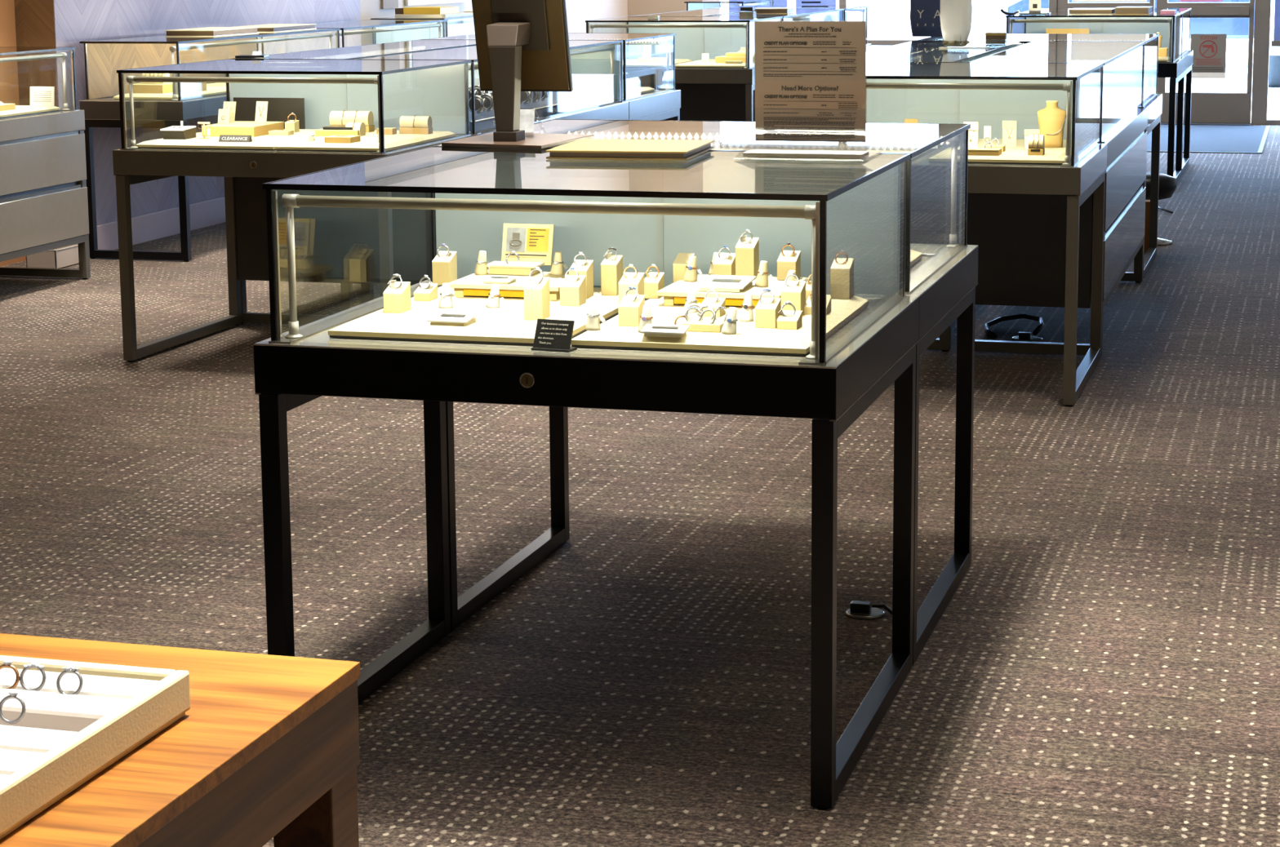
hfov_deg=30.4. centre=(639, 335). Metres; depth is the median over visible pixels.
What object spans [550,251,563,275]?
cone
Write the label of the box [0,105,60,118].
display board
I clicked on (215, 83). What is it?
display board
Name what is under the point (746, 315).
cone
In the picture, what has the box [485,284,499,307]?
cone
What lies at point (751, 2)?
print
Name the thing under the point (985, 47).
card
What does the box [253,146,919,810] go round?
display case
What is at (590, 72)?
display case
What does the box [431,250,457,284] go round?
block
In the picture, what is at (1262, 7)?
door frame
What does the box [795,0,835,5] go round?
poster
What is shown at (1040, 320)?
power cable
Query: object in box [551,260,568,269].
ring
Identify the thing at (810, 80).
print
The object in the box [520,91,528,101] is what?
cushion
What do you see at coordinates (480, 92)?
cushion
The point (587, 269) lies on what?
block
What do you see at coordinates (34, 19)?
wall pier
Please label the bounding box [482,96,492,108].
cushion
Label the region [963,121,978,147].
card
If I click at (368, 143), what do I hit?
display board
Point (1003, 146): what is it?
display riser
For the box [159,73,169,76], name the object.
roll
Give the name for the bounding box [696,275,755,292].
tray
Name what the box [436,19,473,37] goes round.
light
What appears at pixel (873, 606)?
power cable
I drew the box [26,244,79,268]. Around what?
box
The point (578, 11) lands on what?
window
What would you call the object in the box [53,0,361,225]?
wall
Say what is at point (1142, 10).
folder
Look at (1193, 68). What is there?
print
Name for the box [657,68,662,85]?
paper notice
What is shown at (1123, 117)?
display case
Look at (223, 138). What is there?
sign
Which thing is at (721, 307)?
ring
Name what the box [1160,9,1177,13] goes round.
folder
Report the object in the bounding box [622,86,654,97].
display board
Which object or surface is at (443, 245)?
ring
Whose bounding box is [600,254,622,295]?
block
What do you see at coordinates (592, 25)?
light
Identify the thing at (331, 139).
display riser
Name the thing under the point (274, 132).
display riser
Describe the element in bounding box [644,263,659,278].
ring
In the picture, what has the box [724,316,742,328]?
ring
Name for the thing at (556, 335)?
sign
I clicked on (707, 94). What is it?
display case
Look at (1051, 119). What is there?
bust
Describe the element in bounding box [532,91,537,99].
cushion
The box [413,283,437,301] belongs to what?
block
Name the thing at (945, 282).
display case
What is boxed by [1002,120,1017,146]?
card
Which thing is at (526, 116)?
display stand
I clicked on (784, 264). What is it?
block
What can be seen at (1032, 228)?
display case
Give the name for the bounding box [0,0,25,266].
wall
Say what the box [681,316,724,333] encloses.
block
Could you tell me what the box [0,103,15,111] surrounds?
display riser
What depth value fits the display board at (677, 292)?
4.18 m
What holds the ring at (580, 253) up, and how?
on the block at (587, 269)
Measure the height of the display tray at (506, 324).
0.022 m
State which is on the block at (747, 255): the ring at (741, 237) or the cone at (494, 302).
the ring at (741, 237)
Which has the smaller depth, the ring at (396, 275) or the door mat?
the ring at (396, 275)
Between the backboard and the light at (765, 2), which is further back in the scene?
the light at (765, 2)
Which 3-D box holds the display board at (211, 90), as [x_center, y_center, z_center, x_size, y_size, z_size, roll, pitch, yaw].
[-2.160,-1.151,11.140,0.330,0.022,0.750,2,10,16]
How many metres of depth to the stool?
11.04 m
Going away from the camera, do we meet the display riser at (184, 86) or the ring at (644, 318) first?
the ring at (644, 318)
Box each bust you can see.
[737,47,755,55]
[1037,100,1066,147]
[1156,31,1162,48]
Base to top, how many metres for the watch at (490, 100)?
0.070 m
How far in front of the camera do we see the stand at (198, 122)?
8.13 m
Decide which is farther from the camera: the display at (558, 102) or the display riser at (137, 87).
the display riser at (137, 87)
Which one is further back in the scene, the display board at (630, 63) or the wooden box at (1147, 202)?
the display board at (630, 63)
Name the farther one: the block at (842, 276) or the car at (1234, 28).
the car at (1234, 28)
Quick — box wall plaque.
[381,0,398,8]
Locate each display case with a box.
[0,46,90,279]
[79,28,340,262]
[112,58,477,362]
[232,40,475,324]
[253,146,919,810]
[261,19,448,54]
[356,40,628,303]
[370,11,475,44]
[419,32,680,120]
[427,119,977,665]
[585,16,782,121]
[631,8,747,16]
[684,0,773,10]
[706,5,871,51]
[711,8,844,21]
[866,40,1021,351]
[866,62,1107,406]
[915,33,1162,279]
[968,40,1147,355]
[1005,11,1185,182]
[1025,8,1193,174]
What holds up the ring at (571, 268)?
on the block at (572, 293)
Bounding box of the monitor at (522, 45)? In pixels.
[441,0,594,149]
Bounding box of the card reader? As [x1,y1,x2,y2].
[648,15,659,18]
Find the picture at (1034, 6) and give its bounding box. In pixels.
[1032,4,1037,8]
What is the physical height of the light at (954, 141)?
0.244 m
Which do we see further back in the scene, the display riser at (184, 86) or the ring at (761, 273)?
the display riser at (184, 86)
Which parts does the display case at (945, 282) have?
leg, rail, leg, glass, panel, leg, deck rail, rail, rail, leg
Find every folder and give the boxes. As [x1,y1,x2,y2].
[233,23,316,32]
[747,7,794,13]
[1067,7,1115,14]
[1114,5,1152,14]
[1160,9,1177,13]
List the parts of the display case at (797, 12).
glass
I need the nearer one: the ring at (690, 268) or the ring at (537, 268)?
the ring at (537, 268)
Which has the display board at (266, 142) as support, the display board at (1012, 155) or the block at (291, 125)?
the block at (291, 125)
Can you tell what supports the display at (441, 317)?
on the display tray at (506, 324)
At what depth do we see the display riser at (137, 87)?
10.92 m
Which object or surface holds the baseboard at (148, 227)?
attached to the wall at (76, 21)
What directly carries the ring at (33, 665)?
on the tray at (60, 743)
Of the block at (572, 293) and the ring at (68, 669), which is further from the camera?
the block at (572, 293)
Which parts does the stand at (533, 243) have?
amber text panel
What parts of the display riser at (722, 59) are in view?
display riser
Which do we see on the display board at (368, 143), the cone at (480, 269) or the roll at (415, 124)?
the roll at (415, 124)
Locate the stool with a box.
[1145,172,1177,245]
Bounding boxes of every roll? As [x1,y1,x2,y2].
[142,73,151,76]
[151,73,159,76]
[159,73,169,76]
[328,110,374,132]
[345,121,365,136]
[399,115,432,133]
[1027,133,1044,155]
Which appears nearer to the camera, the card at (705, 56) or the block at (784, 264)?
the block at (784, 264)
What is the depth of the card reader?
13.69 m
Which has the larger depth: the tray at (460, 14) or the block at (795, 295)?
the tray at (460, 14)
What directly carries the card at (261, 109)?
on the display riser at (237, 127)
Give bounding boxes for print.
[737,1,773,3]
[763,33,857,141]
[801,1,820,3]
[1191,66,1223,70]
[1195,58,1221,63]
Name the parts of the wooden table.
leg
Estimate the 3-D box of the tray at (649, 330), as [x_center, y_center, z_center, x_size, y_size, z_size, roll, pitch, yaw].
[0.041,-0.008,3.865,0.074,0.016,0.037,2,10,16]
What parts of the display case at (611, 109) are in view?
leg, panel, glass, deck rail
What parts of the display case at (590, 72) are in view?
glass, panel, deck rail, rail, leg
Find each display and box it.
[426,311,479,326]
[448,269,568,300]
[469,107,495,131]
[520,90,595,118]
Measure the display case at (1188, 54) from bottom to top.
1.000 m
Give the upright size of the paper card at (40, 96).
0.085 m
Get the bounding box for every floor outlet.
[844,600,884,619]
[1011,331,1042,342]
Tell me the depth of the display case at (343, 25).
13.23 m
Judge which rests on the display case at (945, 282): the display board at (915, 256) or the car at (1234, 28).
the display board at (915, 256)
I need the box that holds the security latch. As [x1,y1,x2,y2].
[922,253,936,256]
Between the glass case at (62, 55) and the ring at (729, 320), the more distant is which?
the glass case at (62, 55)
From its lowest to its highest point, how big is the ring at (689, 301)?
0.016 m
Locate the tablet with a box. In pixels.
[235,51,268,57]
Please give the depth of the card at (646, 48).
13.63 m
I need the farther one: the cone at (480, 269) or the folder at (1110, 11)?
the folder at (1110, 11)
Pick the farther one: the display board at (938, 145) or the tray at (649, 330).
the display board at (938, 145)
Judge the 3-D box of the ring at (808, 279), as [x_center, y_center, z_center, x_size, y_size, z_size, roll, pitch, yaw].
[0.310,-0.102,4.215,0.015,0.028,0.028,-8,12,-38]
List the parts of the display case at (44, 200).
glass, finger pull, rail, finger pull, rail, drawer, drawer, deck rail, leg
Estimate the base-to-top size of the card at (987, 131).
0.070 m
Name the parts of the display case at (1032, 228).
panel, glass, modesty panel, leg, deck rail, glass, rail, rail, leg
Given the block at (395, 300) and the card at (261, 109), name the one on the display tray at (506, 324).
the block at (395, 300)
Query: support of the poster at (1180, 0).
attached to the door at (1206, 107)
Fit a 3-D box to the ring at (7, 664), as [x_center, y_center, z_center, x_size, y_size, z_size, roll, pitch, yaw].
[-0.519,0.279,1.933,0.023,0.025,0.013,1,9,10]
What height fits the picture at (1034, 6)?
0.025 m
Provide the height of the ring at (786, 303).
0.028 m
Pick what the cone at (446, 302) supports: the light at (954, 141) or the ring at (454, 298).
the ring at (454, 298)
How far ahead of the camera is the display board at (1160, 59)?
13.59 m
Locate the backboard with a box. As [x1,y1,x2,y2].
[468,84,492,93]
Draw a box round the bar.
[323,126,352,129]
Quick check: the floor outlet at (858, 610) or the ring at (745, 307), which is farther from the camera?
the floor outlet at (858, 610)
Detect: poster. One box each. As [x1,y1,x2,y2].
[728,0,787,6]
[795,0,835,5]
[1071,0,1146,1]
[1179,0,1222,1]
[1273,0,1279,40]
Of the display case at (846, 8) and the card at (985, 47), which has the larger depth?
the display case at (846, 8)
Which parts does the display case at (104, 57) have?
leg, rail, deck rail, rail, panel, leg, glass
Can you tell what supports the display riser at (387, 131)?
on the display board at (368, 143)
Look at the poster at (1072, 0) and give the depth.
18.79 m
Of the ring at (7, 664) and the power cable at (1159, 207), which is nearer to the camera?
the ring at (7, 664)
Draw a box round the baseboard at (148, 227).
[77,196,226,249]
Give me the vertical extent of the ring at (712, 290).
0.028 m
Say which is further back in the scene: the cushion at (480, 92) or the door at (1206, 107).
the door at (1206, 107)
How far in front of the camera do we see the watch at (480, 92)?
9.00 m
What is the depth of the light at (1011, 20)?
13.61 m
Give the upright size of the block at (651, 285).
0.043 m
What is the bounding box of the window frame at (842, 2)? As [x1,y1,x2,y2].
[839,0,1279,124]
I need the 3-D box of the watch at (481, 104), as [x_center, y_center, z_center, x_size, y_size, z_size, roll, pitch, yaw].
[-0.609,-0.864,8.792,0.075,0.070,0.038,2,10,16]
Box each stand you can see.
[197,121,210,138]
[485,223,554,275]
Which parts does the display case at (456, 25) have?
glass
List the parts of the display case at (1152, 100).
glass, leg, glass, rail, rail, leg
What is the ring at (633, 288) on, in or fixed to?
on the block at (629, 313)
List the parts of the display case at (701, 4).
panel, glass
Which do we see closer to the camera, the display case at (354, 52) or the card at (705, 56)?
the display case at (354, 52)
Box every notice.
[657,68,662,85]
[1190,34,1226,78]
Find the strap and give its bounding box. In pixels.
[1000,8,1019,14]
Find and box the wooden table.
[0,633,359,846]
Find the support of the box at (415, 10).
on the tray at (460, 14)
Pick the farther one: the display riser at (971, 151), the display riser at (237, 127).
the display riser at (237, 127)
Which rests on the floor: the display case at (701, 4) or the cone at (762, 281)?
the display case at (701, 4)
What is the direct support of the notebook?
on the display case at (650, 211)
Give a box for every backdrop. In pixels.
[233,97,305,128]
[1045,28,1088,33]
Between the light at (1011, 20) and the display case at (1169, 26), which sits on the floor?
the display case at (1169, 26)
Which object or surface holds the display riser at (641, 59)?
on the display board at (630, 63)
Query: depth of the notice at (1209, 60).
18.64 m
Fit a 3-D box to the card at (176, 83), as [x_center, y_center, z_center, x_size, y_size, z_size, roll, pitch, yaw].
[-2.127,-1.134,10.800,0.030,0.055,0.022,2,10,16]
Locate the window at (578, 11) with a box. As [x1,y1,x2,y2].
[360,0,627,58]
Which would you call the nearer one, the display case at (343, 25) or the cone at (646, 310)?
the cone at (646, 310)
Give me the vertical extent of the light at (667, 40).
0.244 m
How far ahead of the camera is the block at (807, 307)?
4.08 m
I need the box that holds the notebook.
[546,138,714,159]
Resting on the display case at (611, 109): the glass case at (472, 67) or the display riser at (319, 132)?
the glass case at (472, 67)
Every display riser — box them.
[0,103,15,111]
[127,81,172,93]
[180,82,206,92]
[201,120,284,137]
[268,129,293,135]
[315,128,365,136]
[324,134,360,142]
[376,127,396,134]
[637,57,666,62]
[715,52,751,62]
[724,60,742,63]
[957,146,1002,155]
[985,144,1005,152]
[1158,47,1168,56]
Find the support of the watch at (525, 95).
on the display at (558, 102)
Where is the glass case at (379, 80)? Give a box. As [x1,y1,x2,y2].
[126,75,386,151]
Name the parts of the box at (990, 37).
lid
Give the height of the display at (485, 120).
0.085 m
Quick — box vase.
[940,0,972,46]
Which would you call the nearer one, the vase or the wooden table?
the wooden table
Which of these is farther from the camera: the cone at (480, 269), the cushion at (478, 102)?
the cushion at (478, 102)
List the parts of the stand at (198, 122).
stem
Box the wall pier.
[13,0,58,106]
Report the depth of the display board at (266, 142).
8.02 m
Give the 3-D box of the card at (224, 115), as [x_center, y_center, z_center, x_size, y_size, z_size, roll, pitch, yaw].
[-1.475,-0.779,8.361,0.046,0.051,0.018,3,10,21]
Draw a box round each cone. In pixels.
[308,131,315,141]
[439,283,453,308]
[474,250,487,275]
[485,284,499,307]
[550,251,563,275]
[585,302,599,330]
[637,304,652,332]
[683,255,697,281]
[683,290,697,312]
[708,252,720,275]
[720,306,737,334]
[738,293,753,322]
[755,260,768,287]
[783,270,796,283]
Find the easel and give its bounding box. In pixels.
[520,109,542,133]
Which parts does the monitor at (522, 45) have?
plate, plate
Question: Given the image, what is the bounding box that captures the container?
[739,5,755,19]
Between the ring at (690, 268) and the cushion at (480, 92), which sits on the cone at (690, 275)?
the ring at (690, 268)
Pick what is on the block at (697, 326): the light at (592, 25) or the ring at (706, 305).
the ring at (706, 305)
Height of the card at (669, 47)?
0.085 m
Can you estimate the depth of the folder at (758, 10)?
14.63 m
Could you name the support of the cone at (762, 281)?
on the display board at (677, 292)
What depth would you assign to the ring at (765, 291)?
3.95 m
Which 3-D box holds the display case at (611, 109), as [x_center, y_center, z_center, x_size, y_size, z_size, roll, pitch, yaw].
[-0.546,-0.664,9.577,0.479,1.000,1.952,2,10,16]
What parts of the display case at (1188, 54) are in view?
glass, leg, rail, glass, leg, rail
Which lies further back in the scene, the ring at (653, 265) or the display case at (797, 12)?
the display case at (797, 12)
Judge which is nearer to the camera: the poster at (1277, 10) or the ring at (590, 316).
the ring at (590, 316)
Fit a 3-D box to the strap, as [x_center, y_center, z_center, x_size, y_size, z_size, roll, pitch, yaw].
[2.173,-1.904,13.843,0.117,0.040,0.016,2,10,16]
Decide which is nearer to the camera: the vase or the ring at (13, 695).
the ring at (13, 695)
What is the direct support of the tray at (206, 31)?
on the display case at (104, 57)
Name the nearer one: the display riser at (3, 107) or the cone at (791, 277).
the cone at (791, 277)
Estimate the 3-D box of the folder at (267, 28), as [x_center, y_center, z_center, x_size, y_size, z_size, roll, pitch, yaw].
[-1.888,-1.581,12.093,0.260,0.026,0.560,2,10,14]
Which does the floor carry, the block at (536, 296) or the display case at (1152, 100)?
the display case at (1152, 100)
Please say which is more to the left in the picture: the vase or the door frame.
the vase
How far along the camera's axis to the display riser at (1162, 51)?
13.77 m
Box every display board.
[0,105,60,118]
[113,85,230,99]
[136,128,319,150]
[206,82,226,85]
[275,129,456,151]
[622,58,692,67]
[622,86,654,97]
[656,274,808,306]
[675,58,755,67]
[910,248,922,266]
[911,144,941,160]
[928,138,1071,164]
[1157,53,1172,62]
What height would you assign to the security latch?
0.003 m
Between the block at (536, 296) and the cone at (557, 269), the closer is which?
the block at (536, 296)
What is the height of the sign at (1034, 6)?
0.110 m
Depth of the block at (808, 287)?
4.20 m
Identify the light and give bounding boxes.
[281,193,815,359]
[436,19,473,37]
[590,23,746,67]
[625,37,671,89]
[737,1,769,5]
[778,11,839,21]
[844,8,865,21]
[866,82,1070,164]
[939,134,959,247]
[1009,18,1171,62]
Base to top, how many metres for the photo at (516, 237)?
0.045 m
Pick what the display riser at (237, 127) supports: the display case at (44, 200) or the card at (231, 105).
the card at (231, 105)
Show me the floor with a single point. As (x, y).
(1103, 668)
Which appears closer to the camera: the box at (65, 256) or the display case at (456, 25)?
the box at (65, 256)
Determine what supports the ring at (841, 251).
on the block at (842, 276)
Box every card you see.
[30,86,54,106]
[172,82,177,94]
[217,108,230,124]
[222,101,235,122]
[254,101,268,123]
[642,44,651,57]
[669,47,671,62]
[702,53,709,62]
[749,55,755,63]
[904,119,917,123]
[938,46,989,48]
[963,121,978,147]
[983,125,991,147]
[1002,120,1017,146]
[1024,128,1039,150]
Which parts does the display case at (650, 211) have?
leg, rail, deck rail, rail, leg, glass, panel, leg, deck rail, rail, rail, leg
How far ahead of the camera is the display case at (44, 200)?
9.86 m
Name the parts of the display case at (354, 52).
leg, rail, leg, glass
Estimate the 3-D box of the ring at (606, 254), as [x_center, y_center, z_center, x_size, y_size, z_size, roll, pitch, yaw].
[-0.053,-0.150,4.334,0.015,0.026,0.028,-7,11,-36]
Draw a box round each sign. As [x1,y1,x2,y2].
[218,134,252,142]
[530,319,577,352]
[1018,0,1051,14]
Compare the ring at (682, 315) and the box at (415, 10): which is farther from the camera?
the box at (415, 10)
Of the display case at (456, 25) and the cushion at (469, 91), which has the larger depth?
the display case at (456, 25)
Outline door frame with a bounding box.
[1048,0,1271,124]
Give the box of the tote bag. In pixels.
[910,0,942,36]
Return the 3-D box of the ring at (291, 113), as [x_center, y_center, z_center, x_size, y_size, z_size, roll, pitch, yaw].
[-1.242,-0.779,8.414,0.035,0.036,0.016,2,10,16]
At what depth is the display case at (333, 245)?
8.57 m
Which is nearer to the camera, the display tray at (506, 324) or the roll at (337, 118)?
the display tray at (506, 324)
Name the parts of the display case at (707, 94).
glass, modesty panel, panel, leg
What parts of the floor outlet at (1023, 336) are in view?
plate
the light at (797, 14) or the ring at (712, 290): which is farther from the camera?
the light at (797, 14)
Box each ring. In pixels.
[0,660,19,689]
[0,691,26,724]
[19,662,45,691]
[56,666,83,694]
[287,112,296,121]
[387,273,402,288]
[418,275,434,289]
[436,243,451,257]
[440,293,457,301]
[475,259,490,268]
[488,293,505,302]
[505,250,519,265]
[528,266,543,284]
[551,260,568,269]
[564,266,580,281]
[573,252,588,266]
[586,313,604,322]
[603,247,617,261]
[623,264,637,279]
[624,286,640,302]
[639,315,657,324]
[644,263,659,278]
[674,313,689,324]
[684,298,700,305]
[684,306,703,321]
[685,265,702,274]
[686,303,704,319]
[697,303,714,319]
[700,306,715,324]
[704,288,720,303]
[714,306,728,321]
[718,245,733,259]
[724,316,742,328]
[738,229,752,244]
[741,304,755,311]
[756,271,773,279]
[759,288,776,304]
[777,301,795,316]
[781,242,796,257]
[784,272,801,287]
[804,274,811,284]
[835,249,848,264]
[991,137,999,145]
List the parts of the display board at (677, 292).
leg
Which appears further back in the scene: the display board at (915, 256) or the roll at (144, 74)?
the roll at (144, 74)
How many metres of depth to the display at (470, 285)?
4.31 m
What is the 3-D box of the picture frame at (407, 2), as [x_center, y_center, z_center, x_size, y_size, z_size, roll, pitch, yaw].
[-1.338,-2.490,15.505,0.023,0.600,1.100,2,10,16]
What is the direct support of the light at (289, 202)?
on the display case at (650, 211)
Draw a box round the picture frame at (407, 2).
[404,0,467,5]
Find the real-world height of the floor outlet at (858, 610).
0.024 m
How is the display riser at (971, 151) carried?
on the display board at (1012, 155)
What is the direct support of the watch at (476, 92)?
on the display at (485, 120)
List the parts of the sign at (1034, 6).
panel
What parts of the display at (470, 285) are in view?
leg, leg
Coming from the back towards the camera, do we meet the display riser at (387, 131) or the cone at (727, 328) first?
the display riser at (387, 131)
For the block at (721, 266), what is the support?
on the display board at (677, 292)
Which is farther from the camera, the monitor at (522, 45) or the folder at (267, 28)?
the folder at (267, 28)
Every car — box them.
[1004,0,1254,38]
[1268,0,1279,86]
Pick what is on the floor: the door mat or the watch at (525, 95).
the door mat
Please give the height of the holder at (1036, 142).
0.064 m
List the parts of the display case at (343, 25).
glass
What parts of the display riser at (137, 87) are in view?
display riser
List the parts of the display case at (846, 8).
glass, panel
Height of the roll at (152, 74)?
0.036 m
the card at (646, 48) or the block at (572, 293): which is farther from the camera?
the card at (646, 48)
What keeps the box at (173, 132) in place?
on the display board at (266, 142)
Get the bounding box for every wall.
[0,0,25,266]
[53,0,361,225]
[627,0,699,16]
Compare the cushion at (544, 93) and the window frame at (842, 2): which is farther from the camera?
the window frame at (842, 2)
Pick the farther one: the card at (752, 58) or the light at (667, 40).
the card at (752, 58)
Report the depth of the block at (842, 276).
4.25 m
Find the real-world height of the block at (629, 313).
0.048 m
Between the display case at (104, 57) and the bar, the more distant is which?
the display case at (104, 57)
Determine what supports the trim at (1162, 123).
on the floor
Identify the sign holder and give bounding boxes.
[734,21,880,161]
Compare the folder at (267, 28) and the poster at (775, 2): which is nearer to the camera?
the folder at (267, 28)
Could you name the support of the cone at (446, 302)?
on the display tray at (506, 324)
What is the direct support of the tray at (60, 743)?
on the wooden table
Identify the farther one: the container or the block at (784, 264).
the container
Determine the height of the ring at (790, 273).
0.028 m
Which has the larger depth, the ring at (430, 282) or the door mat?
the door mat
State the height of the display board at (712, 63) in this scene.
0.022 m
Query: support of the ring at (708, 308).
on the block at (697, 326)
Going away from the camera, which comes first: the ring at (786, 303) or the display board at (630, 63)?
the ring at (786, 303)
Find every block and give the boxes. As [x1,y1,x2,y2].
[284,120,299,132]
[382,281,410,313]
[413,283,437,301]
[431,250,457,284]
[523,276,550,319]
[559,275,586,306]
[568,259,593,298]
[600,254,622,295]
[617,294,644,326]
[618,271,644,304]
[644,271,664,298]
[672,253,694,282]
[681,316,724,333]
[700,297,725,317]
[712,253,735,275]
[735,237,759,277]
[755,297,781,328]
[777,250,800,279]
[777,310,802,329]
[780,280,805,315]
[804,296,831,315]
[805,280,811,302]
[830,257,853,299]
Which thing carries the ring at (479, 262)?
on the cone at (480, 269)
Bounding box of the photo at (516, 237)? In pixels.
[506,227,526,252]
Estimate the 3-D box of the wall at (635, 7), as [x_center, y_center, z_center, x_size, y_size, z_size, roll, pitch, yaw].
[0.039,-3.388,19.785,1.030,3.100,0.140,2,10,16]
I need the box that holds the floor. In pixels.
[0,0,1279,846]
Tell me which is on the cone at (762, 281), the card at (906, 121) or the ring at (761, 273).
the ring at (761, 273)
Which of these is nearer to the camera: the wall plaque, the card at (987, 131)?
the card at (987, 131)
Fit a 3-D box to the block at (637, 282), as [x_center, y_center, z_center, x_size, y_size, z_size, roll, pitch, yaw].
[-0.015,-0.076,4.127,0.036,0.066,0.042,2,10,16]
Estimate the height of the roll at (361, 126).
0.048 m
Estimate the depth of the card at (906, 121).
7.85 m
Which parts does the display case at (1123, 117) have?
rail, glass, leg, glass, rail, drawer, finger pull, drawer, finger pull, rail, leg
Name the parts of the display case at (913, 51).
rail, glass, leg, panel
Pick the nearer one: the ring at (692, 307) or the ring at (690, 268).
the ring at (692, 307)
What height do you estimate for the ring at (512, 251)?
0.030 m
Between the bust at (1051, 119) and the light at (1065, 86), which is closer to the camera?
the light at (1065, 86)
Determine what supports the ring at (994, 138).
on the display riser at (1003, 146)
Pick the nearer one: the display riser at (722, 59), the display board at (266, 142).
the display board at (266, 142)
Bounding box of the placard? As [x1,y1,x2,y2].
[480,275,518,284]
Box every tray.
[0,655,190,839]
[164,26,258,36]
[328,286,645,345]
[395,12,473,17]
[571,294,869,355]
[640,324,689,337]
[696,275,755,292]
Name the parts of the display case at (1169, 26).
glass, glass, panel, leg, glass, rail, leg, rail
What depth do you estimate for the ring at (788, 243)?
4.32 m
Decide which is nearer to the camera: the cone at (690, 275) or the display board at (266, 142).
the cone at (690, 275)
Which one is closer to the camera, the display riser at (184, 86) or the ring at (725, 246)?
the ring at (725, 246)
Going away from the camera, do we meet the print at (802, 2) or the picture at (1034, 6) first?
the picture at (1034, 6)
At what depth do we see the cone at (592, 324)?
3.92 m
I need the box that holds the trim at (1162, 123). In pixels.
[1160,122,1250,125]
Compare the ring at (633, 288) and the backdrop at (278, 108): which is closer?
the ring at (633, 288)
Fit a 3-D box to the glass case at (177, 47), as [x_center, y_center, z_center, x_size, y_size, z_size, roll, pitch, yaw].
[-1.870,-1.332,11.538,0.030,0.244,1.818,2,10,16]
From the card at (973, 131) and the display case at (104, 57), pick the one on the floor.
the display case at (104, 57)
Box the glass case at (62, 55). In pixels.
[0,52,69,110]
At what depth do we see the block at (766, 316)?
3.93 m
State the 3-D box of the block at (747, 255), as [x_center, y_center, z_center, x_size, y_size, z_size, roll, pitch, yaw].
[0.198,-0.143,4.346,0.036,0.072,0.042,2,10,16]
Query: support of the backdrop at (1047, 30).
in the display case at (1169, 26)
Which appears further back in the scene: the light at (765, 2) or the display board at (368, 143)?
the light at (765, 2)
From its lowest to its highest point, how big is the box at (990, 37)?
0.045 m
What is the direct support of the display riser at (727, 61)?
on the display board at (712, 63)
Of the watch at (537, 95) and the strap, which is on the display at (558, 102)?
the watch at (537, 95)
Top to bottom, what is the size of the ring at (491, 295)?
0.018 m
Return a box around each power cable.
[871,604,892,614]
[984,314,1044,337]
[1158,205,1173,213]
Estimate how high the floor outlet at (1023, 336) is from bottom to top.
0.024 m
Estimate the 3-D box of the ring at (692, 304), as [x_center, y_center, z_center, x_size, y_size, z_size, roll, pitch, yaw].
[0.093,-0.040,3.965,0.029,0.029,0.016,-2,9,-12]
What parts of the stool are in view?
seat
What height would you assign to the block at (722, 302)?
0.028 m
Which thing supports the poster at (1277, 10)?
attached to the window
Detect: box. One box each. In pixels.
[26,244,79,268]
[160,120,195,139]
[395,6,458,13]
[985,32,1007,44]
[1144,200,1150,253]
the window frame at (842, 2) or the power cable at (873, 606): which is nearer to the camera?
the power cable at (873, 606)
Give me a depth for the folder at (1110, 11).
13.82 m
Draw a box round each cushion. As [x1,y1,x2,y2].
[468,89,471,98]
[469,97,482,110]
[474,88,483,98]
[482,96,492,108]
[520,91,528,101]
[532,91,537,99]
[540,91,546,97]
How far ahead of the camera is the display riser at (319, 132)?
8.20 m
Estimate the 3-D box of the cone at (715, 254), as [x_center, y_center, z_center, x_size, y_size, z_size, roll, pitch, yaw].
[0.140,-0.133,4.378,0.025,0.044,0.025,-8,12,-40]
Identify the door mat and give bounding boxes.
[1146,124,1270,153]
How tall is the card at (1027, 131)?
0.065 m
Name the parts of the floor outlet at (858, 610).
plate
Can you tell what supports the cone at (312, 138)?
on the display board at (368, 143)
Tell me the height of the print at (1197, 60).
0.048 m
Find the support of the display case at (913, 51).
on the floor
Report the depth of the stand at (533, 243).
4.46 m
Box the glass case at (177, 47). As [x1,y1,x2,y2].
[168,32,333,100]
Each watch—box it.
[468,86,478,98]
[468,94,487,113]
[474,84,488,98]
[480,93,493,111]
[520,91,533,104]
[528,91,542,102]
[535,91,551,101]
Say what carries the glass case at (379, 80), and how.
on the display case at (333, 245)
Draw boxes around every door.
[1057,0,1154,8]
[1156,0,1254,123]
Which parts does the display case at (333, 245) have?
leg, deck rail, rail, rail, leg, glass, glass, modesty panel, panel, leg, deck rail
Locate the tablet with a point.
(255, 54)
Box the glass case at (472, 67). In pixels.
[464,44,615,132]

